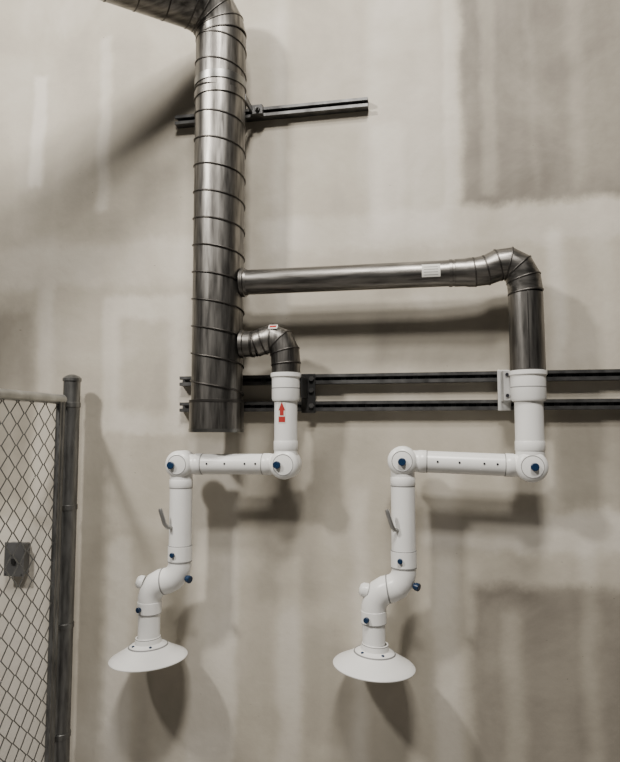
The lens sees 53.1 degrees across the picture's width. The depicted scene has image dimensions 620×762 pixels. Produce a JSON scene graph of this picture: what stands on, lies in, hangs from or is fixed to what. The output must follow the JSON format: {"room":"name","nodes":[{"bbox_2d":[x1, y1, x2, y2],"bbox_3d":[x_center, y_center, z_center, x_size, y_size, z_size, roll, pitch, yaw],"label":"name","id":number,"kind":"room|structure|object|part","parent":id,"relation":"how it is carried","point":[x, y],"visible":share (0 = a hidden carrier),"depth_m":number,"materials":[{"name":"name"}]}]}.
{"room":"industrial workshop","nodes":[
{"label":"industrial workshop","id":0,"kind":"room"},
{"bbox_2d":[0,0,619,761],"bbox_3d":[-0.007,-1.148,2.808,9.000,6.000,0.120,-1,-5,10],"label":"wall","id":1,"kind":"structure","parent":0,"point":[488,125],"depth_m":2.64,"materials":[{"name":"paint"}]},
{"bbox_2d":[4,542,29,576],"bbox_3d":[-1.326,0.803,2.805,0.100,0.150,0.057,-1,-5,10],"label":"electrical box","id":2,"kind":"object","parent":1,"relation":"attached to","point":[10,568],"visible":0.74,"depth_m":2.79,"materials":[{"name":"black plastic"}]},
{"bbox_2d":[175,97,368,128],"bbox_3d":[-0.180,-1.192,2.760,0.878,0.041,0.041,-1,-5,10],"label":"channel","id":3,"kind":"object","parent":1,"relation":"attached to","point":[360,104],"visible":0.72,"depth_m":2.72,"materials":[{"name":"metal"}]},
{"bbox_2d":[100,0,263,431],"bbox_3d":[-1.327,-0.789,2.128,2.524,1.924,0.303,3,-5,-29],"label":"spiral duct","id":4,"kind":"object","parent":3,"relation":"attached to","point":[216,404],"visible":0.97,"depth_m":2.52,"materials":[{"name":"metal"}]},
{"bbox_2d":[238,246,545,370],"bbox_3d":[0.302,-0.270,2.450,1.187,0.476,0.132,-1,-5,10],"label":"duct","id":5,"kind":"object","parent":4,"relation":"attached to","point":[521,275],"visible":1,"depth_m":2.37,"materials":[{"name":"metal"}]},
{"bbox_2d":[238,268,247,296],"bbox_3d":[-0.269,-0.408,2.567,0.026,0.120,0.120,-1,-5,10],"label":"tap","id":6,"kind":"object","parent":5,"relation":"on","point":[243,272],"depth_m":2.52,"materials":[{"name":"metal"}]},
{"bbox_2d":[179,369,619,412],"bbox_3d":[0.579,0.039,2.457,2.356,0.167,0.164,-1,-5,10],"label":"channel","id":7,"kind":"object","parent":1,"relation":"attached to","point":[590,374],"depth_m":2.53,"materials":[{"name":"metal"}]},
{"bbox_2d":[108,372,301,671],"bbox_3d":[-0.422,0.550,2.519,0.785,1.159,0.311,-1,-5,10],"label":"fume extraction arm","id":8,"kind":"object","parent":7,"relation":"attached to","point":[149,651],"visible":1,"depth_m":2.48},
{"bbox_2d":[108,635,187,671],"bbox_3d":[-0.655,1.084,2.519,0.312,0.093,0.312,-1,-5,10],"label":"hood","id":9,"kind":"object","parent":8,"relation":"attached to","point":[148,652],"depth_m":2.45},
{"bbox_3d":[-0.578,0.553,2.485,0.059,0.088,0.024,3,-5,-29],"label":"grab lever","id":10,"kind":"part","parent":8,"relation":"part of","materials":[{"name":"metal"}]},
{"bbox_3d":[-0.562,0.340,2.501,0.030,0.030,0.016,-1,-5,10],"label":"elbow joint knob","id":11,"kind":"part","parent":8,"relation":"part of","materials":[{"name":"blue plastic"}]},
{"bbox_3d":[-0.487,0.795,2.486,0.026,0.032,0.030,-3,-6,37],"label":"swivel knob","id":12,"kind":"part","parent":8,"relation":"part of","materials":[{"name":"blue plastic"}]},
{"bbox_2d":[237,324,300,372],"bbox_3d":[-0.160,-0.133,2.525,0.249,0.201,0.124,-1,-5,10],"label":"duct","id":13,"kind":"object","parent":8,"relation":"on","point":[276,341],"visible":0.98,"depth_m":2.48,"materials":[{"name":"metal"}]},
{"bbox_2d":[237,330,257,357],"bbox_3d":[-0.248,-0.151,2.543,0.068,0.116,0.116,-1,-5,10],"label":"tap","id":14,"kind":"object","parent":13,"relation":"on","point":[247,341],"depth_m":2.50,"materials":[{"name":"metal"}]},
{"bbox_3d":[-0.129,0.328,2.422,0.030,0.030,0.016,-1,-5,10],"label":"shoulder joint knob","id":15,"kind":"part","parent":8,"relation":"part of","materials":[{"name":"blue plastic"}]},
{"bbox_3d":[-0.017,0.047,2.546,0.060,0.165,0.122,-1,-5,10],"label":"wall bracket","id":16,"kind":"part","parent":7,"relation":"part of","materials":[{"name":"black metal"}]},
{"bbox_2d":[333,369,548,682],"bbox_3d":[0.489,0.525,2.351,0.812,1.123,0.311,-1,-5,10],"label":"fume extraction arm","id":17,"kind":"object","parent":7,"relation":"attached to","point":[373,660],"visible":1,"depth_m":2.32},
{"bbox_2d":[333,611,415,682],"bbox_3d":[0.243,0.982,2.360,0.311,0.214,0.312,-1,-5,10],"label":"hood","id":18,"kind":"object","parent":17,"relation":"attached to","point":[373,660],"depth_m":2.31,"materials":[{"name":"white plastic"}]},
{"bbox_3d":[0.309,0.524,2.322,0.059,0.088,0.024,3,-5,-29],"label":"grab lever","id":19,"kind":"part","parent":17,"relation":"part of","materials":[{"name":"metal"}]},
{"bbox_3d":[0.346,0.305,2.335,0.030,0.030,0.016,-1,-5,10],"label":"elbow joint knob","id":20,"kind":"part","parent":17,"relation":"part of","materials":[{"name":"blue plastic"}]},
{"bbox_3d":[0.400,0.772,2.323,0.026,0.032,0.030,-3,-6,37],"label":"swivel knob","id":21,"kind":"part","parent":17,"relation":"part of","materials":[{"name":"blue plastic"}]},
{"bbox_3d":[0.816,0.312,2.248,0.030,0.030,0.016,-1,-5,10],"label":"shoulder joint knob","id":22,"kind":"part","parent":17,"relation":"part of","materials":[{"name":"blue plastic"}]},
{"bbox_3d":[0.760,0.033,2.407,0.050,0.162,0.113,-1,-5,10],"label":"wall bracket","id":23,"kind":"part","parent":7,"relation":"part of","materials":[{"name":"white metal"}]},
{"bbox_2d":[179,399,619,411],"bbox_3d":[0.591,0.098,2.513,2.354,0.041,0.041,-1,-5,10],"label":"channel","id":24,"kind":"object","parent":1,"relation":"attached to","point":[549,404],"visible":0.7,"depth_m":2.53,"materials":[{"name":"metal"}]},
{"bbox_3d":[-0.554,1.655,-0.377,9.000,0.100,6.120,-1,-5,10],"label":"floor","id":25,"kind":"structure","parent":0,"visible":0},
{"bbox_2d":[0,374,81,761],"bbox_3d":[-1.141,0.868,2.178,0.080,1.880,1.090,-1,-5,10],"label":"fence","id":26,"kind":"object","parent":25,"relation":"on","point":[57,733],"visible":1,"depth_m":2.60,"materials":[{"name":"metal"}]},
{"bbox_3d":[-1.151,0.043,2.216,0.042,0.042,0.930,-1,-5,10],"label":"rail","id":27,"kind":"part","parent":26,"relation":"part of","materials":[{"name":"grey metal"}]},
{"bbox_3d":[-1.054,0.908,2.674,0.080,1.880,0.080,-1,-5,10],"label":"terminal post","id":28,"kind":"part","parent":26,"relation":"part of","materials":[{"name":"black metal"}]}
]}

